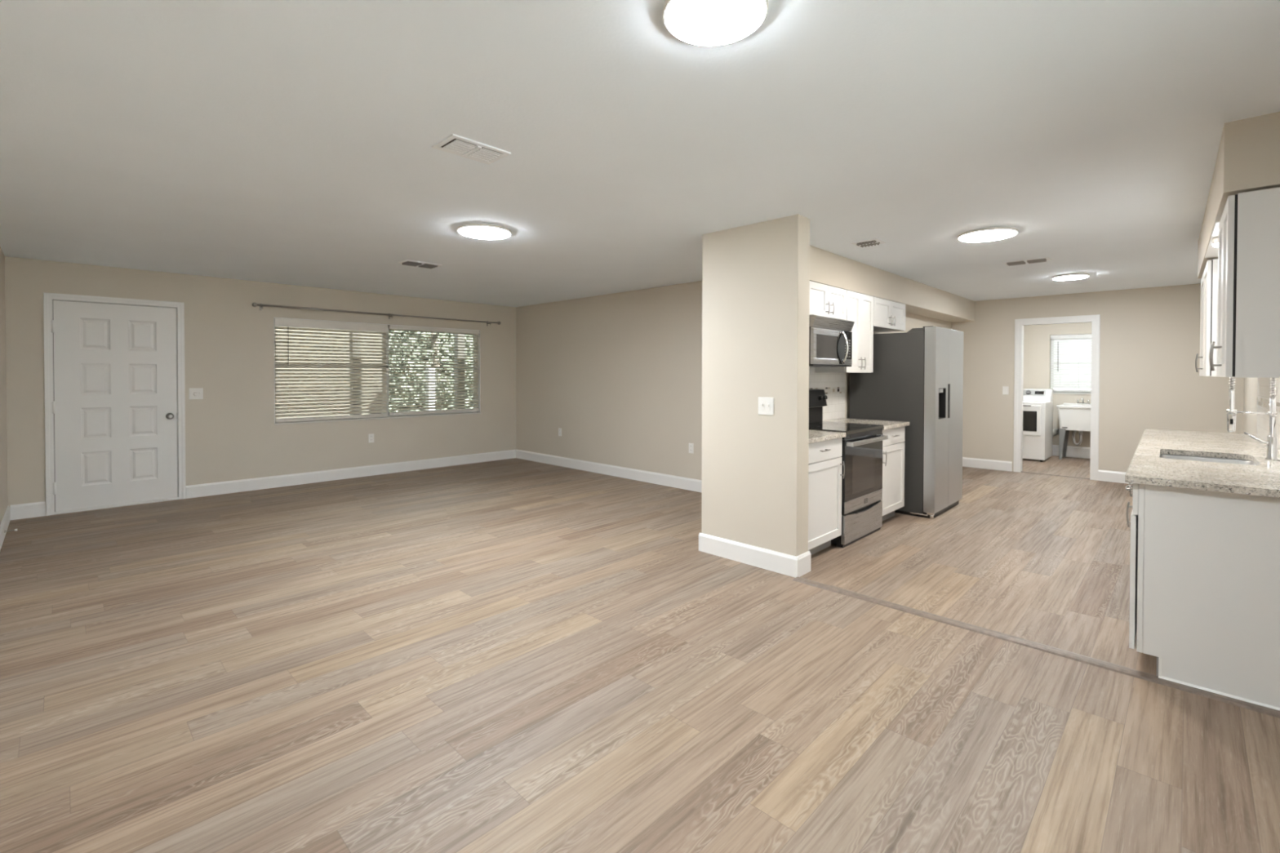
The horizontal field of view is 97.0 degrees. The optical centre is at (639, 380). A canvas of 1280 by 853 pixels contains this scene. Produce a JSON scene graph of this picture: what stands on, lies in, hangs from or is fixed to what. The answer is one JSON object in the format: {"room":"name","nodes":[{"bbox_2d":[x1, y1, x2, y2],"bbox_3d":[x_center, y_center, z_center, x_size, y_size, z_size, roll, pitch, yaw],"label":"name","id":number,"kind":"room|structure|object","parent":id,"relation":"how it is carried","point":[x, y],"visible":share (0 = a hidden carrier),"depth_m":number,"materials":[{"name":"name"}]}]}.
{"room":"empty living room","nodes":[
{"label":"empty living room","id":0,"kind":"room"},
{"bbox_2d":[0,247,7,524],"bbox_3d":[-2.361,0.124,1.726,10.190,2.440,0.150,1,1,44],"label":"wall","id":1,"kind":"structure","parent":0,"point":[3,443],"depth_m":4.93,"materials":[{"name":"beige paint"}]},
{"bbox_2d":[0,505,10,551],"bbox_3d":[-2.252,1.275,1.748,10.040,0.138,0.015,1,1,44],"label":"baseboard","id":2,"kind":"structure","parent":1,"relation":"attached to","point":[4,525],"depth_m":4.76,"materials":[{"name":"white paint"}]},
{"bbox_2d":[4,256,515,506],"bbox_3d":[-3.985,0.052,7.256,0.150,2.440,5.514,1,1,44],"label":"wall","id":3,"kind":"structure","parent":0,"point":[232,434],"depth_m":6.55,"materials":[{"name":"beige paint"}]},
{"bbox_2d":[43,292,186,515],"bbox_3d":[-5.341,0.221,5.802,0.178,2.132,1.052,1,1,44],"label":"door","id":4,"kind":"structure","parent":3,"relation":"in","point":[114,389],"depth_m":5.75,"materials":[{"name":"white paint"}]},
{"bbox_2d":[188,387,203,399],"bbox_3d":[-4.876,0.143,6.218,0.023,0.124,0.124,1,1,44],"label":"light switch","id":5,"kind":"object","parent":3,"relation":"attached to","point":[194,393],"visible":1,"depth_m":6.22,"materials":[{"name":"white plastic"}]},
{"bbox_2d":[9,449,515,519],"bbox_3d":[-3.928,1.203,7.213,0.015,0.138,5.484,1,1,44],"label":"baseboard","id":6,"kind":"structure","parent":3,"relation":"attached to","point":[21,511],"depth_m":7.03,"materials":[{"name":"white paint"}]},
{"bbox_2d":[368,433,373,443],"bbox_3d":[-3.589,0.769,7.559,0.009,0.118,0.072,1,1,44],"label":"power outlet","id":7,"kind":"object","parent":3,"relation":"attached to","point":[371,437],"visible":1,"depth_m":7.55,"materials":[{"name":"white plastic"}]},
{"bbox_2d":[252,302,500,325],"bbox_3d":[-3.347,-0.878,7.711,0.111,0.080,3.272,1,1,44],"label":"curtain rod","id":8,"kind":"object","parent":3,"relation":"attached to","point":[254,304],"visible":1,"depth_m":7.33,"materials":[{"name":"grey metal"}]},
{"bbox_2d":[274,317,480,425],"bbox_3d":[-3.461,-0.127,7.784,0.162,1.285,2.743,1,1,44],"label":"window","id":9,"kind":"structure","parent":3,"relation":"in","point":[387,333],"depth_m":7.81,"materials":[{"name":"white"}]},
{"bbox_2d":[274,317,387,422],"bbox_3d":[-3.919,-0.131,7.263,0.084,1.250,1.328,1,1,44],"label":"window blind","id":10,"kind":"object","parent":9,"relation":"attached to","point":[346,377],"visible":1,"depth_m":7.23,"materials":[{"name":"white plastic"}]},
{"bbox_2d":[387,324,479,415],"bbox_3d":[-2.964,-0.149,8.244,0.084,1.236,1.363,1,1,44],"label":"window blind","id":11,"kind":"object","parent":9,"relation":"attached to","point":[391,327],"visible":1,"depth_m":8.21,"materials":[{"name":"white plastic"}]},
{"bbox_2d":[515,280,702,479],"bbox_3d":[-0.179,0.056,7.484,5.288,2.440,0.120,1,1,44],"label":"wall","id":12,"kind":"structure","parent":0,"point":[620,375],"depth_m":7.55,"materials":[{"name":"beige paint"}]},
{"bbox_2d":[558,427,561,435],"bbox_3d":[-1.185,0.761,8.380,0.072,0.118,0.009,1,1,44],"label":"power outlet","id":13,"kind":"object","parent":12,"relation":"attached to","point":[559,428],"visible":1,"depth_m":8.38,"materials":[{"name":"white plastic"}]},
{"bbox_2d":[515,448,702,492],"bbox_3d":[-0.175,1.208,7.398,5.138,0.138,0.015,1,1,44],"label":"baseboard","id":14,"kind":"structure","parent":12,"relation":"attached to","point":[695,485],"depth_m":7.52,"materials":[{"name":"white paint"}]},
{"bbox_2d":[688,443,693,453],"bbox_3d":[0.599,0.793,6.644,0.072,0.118,0.009,1,1,44],"label":"power outlet","id":15,"kind":"object","parent":12,"relation":"attached to","point":[691,445],"visible":1,"depth_m":6.63,"materials":[{"name":"white plastic"}]},
{"bbox_2d":[0,455,1279,852],"bbox_3d":[1.947,1.357,6.073,10.550,0.120,12.600,1,1,44],"label":"floor","id":16,"kind":"structure","parent":0,"point":[514,655],"depth_m":2.46,"materials":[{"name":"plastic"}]},
{"bbox_2d":[808,437,844,555],"bbox_3d":[1.151,0.879,4.414,0.653,0.876,0.659,1,1,44],"label":"base cabinet","id":17,"kind":"object","parent":16,"relation":"on","point":[824,460],"visible":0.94,"depth_m":4.25,"materials":[{"name":"white paint"}]},
{"bbox_2d":[808,430,845,443],"bbox_3d":[1.145,0.422,4.414,0.654,0.035,0.664,1,1,44],"label":"countertop","id":18,"kind":"structure","parent":17,"relation":"on","point":[815,436],"depth_m":4.27,"materials":[{"name":"stone"}]},
{"bbox_2d":[808,389,888,547],"bbox_3d":[1.669,0.699,4.911,0.679,1.225,0.764,1,1,44],"label":"range","id":19,"kind":"object","parent":16,"relation":"on","point":[862,444],"visible":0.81,"depth_m":4.71,"materials":[{"name":"silver metal"}]},
{"bbox_2d":[808,421,883,435],"bbox_3d":[1.673,0.404,4.903,0.570,0.029,0.764,1,1,44],"label":"cooktop","id":20,"kind":"object","parent":19,"relation":"in","point":[850,428],"depth_m":4.81,"materials":[{"name":"grey glass"}]},
{"bbox_2d":[880,426,905,520],"bbox_3d":[2.127,0.868,5.417,0.653,0.876,0.585,1,1,44],"label":"base cabinet","id":21,"kind":"object","parent":16,"relation":"on","point":[893,448],"visible":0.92,"depth_m":5.24,"materials":[{"name":"white paint"}]},
{"bbox_2d":[822,417,909,430],"bbox_3d":[2.134,0.411,5.430,0.654,0.035,0.627,1,1,44],"label":"countertop","id":22,"kind":"structure","parent":21,"relation":"on","point":[887,424],"depth_m":5.36,"materials":[{"name":"stone"}]},
{"bbox_2d":[848,325,963,519],"bbox_3d":[2.794,0.388,5.933,0.830,1.826,0.908,1,1,44],"label":"refrigerator","id":23,"kind":"object","parent":16,"relation":"on","point":[917,376],"visible":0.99,"depth_m":5.51,"materials":[{"name":"grey metal"}]},
{"bbox_2d":[793,577,1279,718],"bbox_3d":[1.931,1.332,2.920,2.477,0.010,0.082,1,1,44],"label":"floor strip","id":24,"kind":"object","parent":16,"relation":"on","point":[1104,664],"visible":1,"depth_m":2.79,"materials":[{"name":"brown wood"}]},
{"bbox_2d":[1022,388,1053,462],"bbox_3d":[6.310,0.703,9.313,0.685,1.124,0.741,1,1,44],"label":"dryer","id":25,"kind":"object","parent":16,"relation":"on","point":[1037,404],"visible":0.52,"depth_m":8.96,"materials":[{"name":"white metal"}]},
{"bbox_2d":[1020,471,1089,479],"bbox_3d":[5.617,1.280,7.669,0.787,0.008,0.060,1,1,44],"label":"floor strip","id":26,"kind":"object","parent":16,"relation":"on","point":[1021,471],"visible":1,"depth_m":7.64,"materials":[{"name":"brown wood"}]},
{"bbox_2d":[1056,397,1090,459],"bbox_3d":[7.086,0.771,9.097,0.588,0.996,0.528,1,1,44],"label":"utility sink","id":27,"kind":"object","parent":16,"relation":"on","point":[1076,417],"visible":0.77,"depth_m":9.04,"materials":[{"name":"white plastic"}]},
{"bbox_2d":[1056,403,1090,431],"bbox_3d":[7.081,0.582,9.089,0.588,0.415,0.513,1,1,44],"label":"basin","id":28,"kind":"object","parent":27,"relation":"in","point":[1072,416],"depth_m":8.98,"materials":[{"name":"white plastic"}]},
{"bbox_2d":[1076,397,1089,404],"bbox_3d":[7.178,0.324,9.178,0.170,0.103,0.172,1,1,44],"label":"faucet","id":29,"kind":"object","parent":27,"relation":"on","point":[1082,399],"depth_m":9.20,"materials":[{"name":"silver metal"}]},
{"bbox_2d":[1128,482,1133,496],"bbox_3d":[3.209,0.898,3.194,0.653,0.876,0.980,1,1,43],"label":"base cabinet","id":30,"kind":"object","parent":16,"relation":"on","point":[1130,491],"visible":0.13,"depth_m":3.07,"materials":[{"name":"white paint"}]},
{"bbox_2d":[1124,444,1279,497],"bbox_3d":[3.007,0.446,2.957,0.650,0.031,1.615,1,1,43],"label":"countertop","id":31,"kind":"structure","parent":30,"relation":"on","point":[1146,466],"depth_m":2.68,"materials":[{"name":"stone"}]},
{"bbox_2d":[1160,453,1255,465],"bbox_3d":[3.201,0.551,3.201,0.410,0.186,0.569,1,1,43],"label":"sink","id":32,"kind":"object","parent":31,"relation":"in","point":[1162,455],"visible":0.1,"depth_m":3.39,"materials":[{"name":"silver metal"}]},
{"bbox_2d":[1226,377,1279,460],"bbox_3d":[3.380,0.131,3.122,0.203,0.596,0.054,1,1,43],"label":"kitchen faucet","id":33,"kind":"object","parent":31,"relation":"on","point":[1272,438],"visible":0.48,"depth_m":3.08,"materials":[{"name":"silver metal"}]},
{"bbox_2d":[1125,483,1279,710],"bbox_3d":[2.670,0.904,2.615,0.668,0.876,0.593,1,1,43],"label":"base cabinet","id":34,"kind":"object","parent":16,"relation":"on","point":[1134,516],"depth_m":2.43,"materials":[{"name":"white paint"}]},
{"bbox_3d":[4.031,0.888,4.075,0.653,0.876,1.420,1,1,43],"label":"base cabinet","id":35,"kind":"object","parent":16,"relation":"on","visible":0},
{"bbox_2d":[1138,429,1279,453],"bbox_3d":[4.045,0.434,4.067,0.650,0.031,1.420,1,1,43],"label":"countertop","id":36,"kind":"structure","parent":35,"relation":"on","point":[1237,442],"depth_m":3.98,"materials":[{"name":"stone"}]},
{"bbox_2d":[0,0,1279,306],"bbox_3d":[1.952,-1.217,6.041,10.550,0.150,12.600,1,1,44],"label":"ceiling","id":37,"kind":"structure","parent":0,"point":[289,142],"depth_m":2.56,"materials":[{"name":"white paint"}]},
{"bbox_2d":[397,259,441,268],"bbox_3d":[-2.150,-1.135,5.533,0.205,0.025,0.360,1,1,44],"label":"ceiling vent","id":38,"kind":"object","parent":37,"relation":"in","point":[411,263],"visible":1,"depth_m":5.49,"materials":[{"name":"white metal"}]},
{"bbox_2d":[431,133,511,164],"bbox_3d":[-0.804,-1.100,2.707,0.205,0.012,0.305,1,1,44],"label":"ceiling vent","id":39,"kind":"object","parent":37,"relation":"in","point":[455,144],"visible":1,"depth_m":2.69,"materials":[{"name":"white metal"}]},
{"bbox_2d":[457,223,511,239],"bbox_3d":[-1.160,-1.111,4.228,0.392,0.028,0.392,1,1,44],"label":"recessed light","id":40,"kind":"object","parent":37,"relation":"in","point":[481,231],"visible":1,"depth_m":4.16,"materials":[{"name":"white plastic"}]},
{"bbox_2d":[662,0,768,45],"bbox_3d":[0.219,-1.077,1.659,0.306,0.028,0.306,1,1,44],"label":"recessed light","id":41,"kind":"object","parent":37,"relation":"in","point":[695,22],"visible":1,"depth_m":1.67,"materials":[{"name":"white plastic"}]},
{"bbox_2d":[850,238,885,247],"bbox_3d":[1.858,-1.116,4.605,0.210,0.025,0.190,1,1,44],"label":"ceiling vent","id":42,"kind":"object","parent":37,"relation":"in","point":[875,242],"visible":1,"depth_m":4.58,"materials":[{"name":"white metal"}]},
{"bbox_2d":[809,245,974,322],"bbox_3d":[2.790,-1.000,6.340,0.300,0.290,5.743,1,1,44],"label":"soffit","id":43,"kind":"structure","parent":37,"relation":"attached to","point":[826,268],"depth_m":5.91,"materials":[{"name":"beige paint"}]},
{"bbox_2d":[957,226,1018,242],"bbox_3d":[2.633,-1.105,4.291,0.392,0.028,0.392,1,1,44],"label":"recessed light","id":44,"kind":"object","parent":37,"relation":"in","point":[991,233],"visible":1,"depth_m":4.22,"materials":[{"name":"white plastic"}]},
{"bbox_2d":[1002,257,1051,266],"bbox_3d":[3.641,-1.122,5.333,0.360,0.026,0.165,1,1,44],"label":"ceiling vent","id":45,"kind":"object","parent":37,"relation":"in","point":[1042,259],"visible":1,"depth_m":5.30,"materials":[{"name":"white metal"}]},
{"bbox_2d":[1052,273,1088,280],"bbox_3d":[4.666,-1.125,6.136,0.320,0.028,0.320,1,1,44],"label":"recessed light","id":46,"kind":"object","parent":37,"relation":"in","point":[1070,276],"visible":1,"depth_m":6.06,"materials":[{"name":"white plastic"}]},
{"bbox_2d":[1197,111,1279,278],"bbox_3d":[3.627,-0.959,3.376,0.347,0.294,2.965,1,1,43],"label":"soffit","id":47,"kind":"structure","parent":37,"relation":"attached to","point":[1248,158],"depth_m":2.38,"materials":[{"name":"beige paint"}]},
{"bbox_2d":[701,214,809,556],"bbox_3d":[0.824,0.099,4.144,0.809,2.440,0.164,1,1,44],"label":"wall","id":48,"kind":"structure","parent":0,"point":[756,277],"depth_m":4.02,"materials":[{"name":"beige paint"}]},
{"bbox_2d":[698,532,810,577],"bbox_3d":[1.352,1.244,4.703,0.839,0.138,1.713,1,1,44],"label":"baseboard","id":49,"kind":"structure","parent":48,"relation":"attached to","point":[799,566],"depth_m":4.02,"materials":[{"name":"white paint"}]},
{"bbox_2d":[758,396,773,415],"bbox_3d":[0.879,0.178,3.965,0.124,0.124,0.018,1,1,44],"label":"light switch","id":50,"kind":"object","parent":48,"relation":"attached to","point":[766,405],"visible":1,"depth_m":3.96,"materials":[{"name":"white plastic"}]},
{"bbox_2d":[808,312,951,420],"bbox_3d":[2.641,0.073,6.497,0.133,2.440,5.743,1,1,44],"label":"wall","id":51,"kind":"structure","parent":0,"point":[833,384],"depth_m":5.79,"materials":[{"name":"paint"}]},
{"bbox_2d":[808,280,846,319],"bbox_3d":[1.530,-0.689,5.008,0.358,0.286,0.737,1,1,44],"label":"upper cabinet","id":52,"kind":"object","parent":51,"relation":"attached to","point":[825,300],"visible":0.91,"depth_m":4.89,"materials":[{"name":"white paint"}]},
{"bbox_2d":[808,315,854,367],"bbox_3d":[1.562,-0.334,4.981,0.424,0.417,0.736,1,1,44],"label":"microwave","id":53,"kind":"object","parent":52,"relation":"attached to","point":[830,339],"visible":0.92,"depth_m":4.83,"materials":[{"name":"silver metal"}]},
{"bbox_2d":[814,289,873,373],"bbox_3d":[2.002,-0.459,5.496,0.358,0.758,0.612,1,1,44],"label":"upper cabinet","id":54,"kind":"object","parent":51,"relation":"attached to","point":[860,307],"visible":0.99,"depth_m":5.39,"materials":[{"name":"white paint"}]},
{"bbox_2d":[873,296,906,332],"bbox_3d":[2.526,-0.695,6.031,0.358,0.296,0.882,1,1,44],"label":"upper cabinet","id":55,"kind":"object","parent":51,"relation":"attached to","point":[888,315],"visible":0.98,"depth_m":5.92,"materials":[{"name":"white paint"}]},
{"bbox_2d":[1023,322,1091,447],"bbox_3d":[7.167,0.044,9.485,2.450,2.440,0.150,1,1,44],"label":"wall","id":56,"kind":"structure","parent":0,"point":[1037,341],"depth_m":9.63,"materials":[{"name":"beige paint"}]},
{"bbox_2d":[1052,428,1059,436],"bbox_3d":[6.851,0.973,9.510,0.403,0.346,0.149,0,1,6],"label":"duct","id":57,"kind":"object","parent":56,"relation":"attached to","point":[1055,431],"visible":0.3,"depth_m":9.44,"materials":[{"name":"silver metal"}]},
{"bbox_2d":[1050,333,1090,395],"bbox_3d":[7.271,-0.272,9.369,0.805,0.995,0.165,1,1,44],"label":"window","id":58,"kind":"structure","parent":56,"relation":"in","point":[1054,393],"depth_m":9.43,"materials":[{"name":"white"}]},
{"bbox_2d":[1049,333,1091,392],"bbox_3d":[7.247,-0.288,9.345,0.775,0.949,0.084,1,1,44],"label":"window blind","id":59,"kind":"object","parent":58,"relation":"attached to","point":[1061,360],"visible":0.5,"depth_m":9.42,"materials":[{"name":"white plastic"}]},
{"bbox_2d":[1052,444,1090,458],"bbox_3d":[7.107,1.175,9.440,2.210,0.179,0.015,1,1,44],"label":"baseboard","id":60,"kind":"structure","parent":56,"relation":"attached to","point":[1072,451],"depth_m":9.35,"materials":[{"name":"white paint"}]},
{"bbox_2d":[951,283,1244,472],"bbox_3d":[5.803,0.066,7.511,3.252,2.440,0.120,1,1,44],"label":"wall","id":61,"kind":"structure","parent":0,"point":[1149,343],"depth_m":7.15,"materials":[{"name":"beige paint"}]},
{"bbox_2d":[1002,386,1008,395],"bbox_3d":[5.180,0.139,8.021,0.072,0.118,0.018,1,1,44],"label":"light switch","id":62,"kind":"object","parent":61,"relation":"attached to","point":[1005,388],"visible":1,"depth_m":8.02,"materials":[{"name":"white plastic"}]},
{"bbox_2d":[962,457,1133,484],"bbox_3d":[5.755,1.218,7.476,3.010,0.138,0.015,1,1,44],"label":"baseboard","id":63,"kind":"structure","parent":61,"relation":"attached to","point":[1103,475],"depth_m":8.05,"materials":[{"name":"white paint"}]},
{"bbox_2d":[1013,314,1100,480],"bbox_3d":[5.630,0.214,7.667,0.933,2.141,0.139,1,1,44],"label":"door frame","id":64,"kind":"structure","parent":61,"relation":"attached to","point":[1095,320],"depth_m":7.58,"materials":[{"name":"white paint"}]},
{"bbox_2d":[1243,377,1257,434],"bbox_3d":[4.822,0.105,4.257,0.220,2.440,5.912,1,1,44],"label":"wall","id":65,"kind":"structure","parent":0,"point":[1250,397],"depth_m":5.30,"materials":[{"name":"beige paint"}]},
{"bbox_2d":[1195,258,1217,376],"bbox_3d":[4.237,-0.417,4.053,0.366,0.772,1.102,1,1,43],"label":"upper cabinet","id":66,"kind":"object","parent":65,"relation":"attached to","point":[1209,281],"visible":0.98,"depth_m":3.75,"materials":[{"name":"white paint"}]},
{"bbox_2d":[1204,221,1219,257],"bbox_3d":[3.458,-0.808,3.196,0.366,0.004,1.197,1,1,44],"label":"board","id":67,"kind":"object","parent":65,"relation":"attached to","point":[1212,251],"visible":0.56,"depth_m":3.44,"materials":[{"name":"white paint"}]},
{"bbox_2d":[1211,236,1218,247],"bbox_3d":[3.321,-0.785,3.167,0.170,0.042,0.170,1,1,44],"label":"ceiling light","id":68,"kind":"object","parent":67,"relation":"attached to","point":[1215,242],"visible":0.17,"depth_m":3.19,"materials":[{"name":"white plastic"}]},
{"bbox_2d":[1213,242,1218,247],"bbox_3d":[3.321,-0.769,3.168,0.162,0.010,0.162,1,1,44],"label":"diffuser","id":69,"kind":"object","parent":68,"relation":"attached to","point":[1215,244],"depth_m":3.20,"materials":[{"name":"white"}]},
{"bbox_2d":[1208,186,1279,377],"bbox_3d":[2.811,-0.401,2.528,0.369,0.772,0.636,1,1,43],"label":"upper cabinet","id":70,"kind":"object","parent":65,"relation":"attached to","point":[1248,346],"visible":1,"depth_m":2.35,"materials":[{"name":"white paint"}]},
{"bbox_2d":[1256,377,1279,450],"bbox_3d":[3.748,-0.172,3.271,0.011,1.200,2.995,1,1,43],"label":"backsplash","id":71,"kind":"structure","parent":65,"relation":"attached to","point":[1263,384],"depth_m":3.98,"materials":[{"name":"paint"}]},
{"label":"outside","id":72,"kind":"structure","parent":0,"visible":0},
{"bbox_3d":[-10.269,1.251,23.955,31.900,0.100,60.000,1,1,44],"label":"lawn","id":73,"kind":"structure","parent":72,"visible":0},
{"bbox_2d":[275,326,382,418],"bbox_3d":[-7.089,-0.189,7.626,0.200,3.300,7.050,1,1,44],"label":"wall","id":74,"kind":"structure","parent":73,"relation":"on","point":[282,326],"depth_m":9.34,"materials":[{"name":"beige paint"}]},
{"bbox_2d":[349,330,361,414],"bbox_3d":[-4.443,0.076,8.844,0.170,2.650,0.170,1,1,44],"label":"porch post","id":75,"kind":"object","parent":73,"relation":"on","point":[360,331],"visible":0.02,"depth_m":8.80,"materials":[{"name":"beige wood"}]},
{"bbox_2d":[425,368,435,410],"bbox_3d":[-3.924,0.575,10.604,0.170,1.610,0.170,1,1,44],"label":"porch post","id":76,"kind":"object","parent":73,"relation":"on","point":[425,368],"visible":0.18,"depth_m":10.55,"materials":[{"name":"grey paint"}]},
{"bbox_2d":[388,329,472,412],"bbox_3d":[-4.887,-0.872,13.574,4.081,4.438,4.038,1,1,44],"label":"tree","id":77,"kind":"object","parent":73,"relation":"on","point":[388,330],"visible":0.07,"depth_m":12.78,"materials":[{"name":"green plant"}]},
{"bbox_2d":[388,330,472,411],"bbox_3d":[-2.587,-2.159,26.333,1.929,7.134,26.258,1,1,44],"label":"hedge","id":78,"kind":"object","parent":73,"relation":"on","point":[392,331],"visible":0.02,"depth_m":20.51,"materials":[{"name":"green plant"}]},
{"bbox_2d":[453,333,465,408],"bbox_3d":[-3.220,0.062,10.101,0.180,2.650,0.180,1,1,44],"label":"porch post","id":79,"kind":"object","parent":73,"relation":"on","point":[454,334],"visible":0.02,"depth_m":10.05,"materials":[{"name":"white wood"}]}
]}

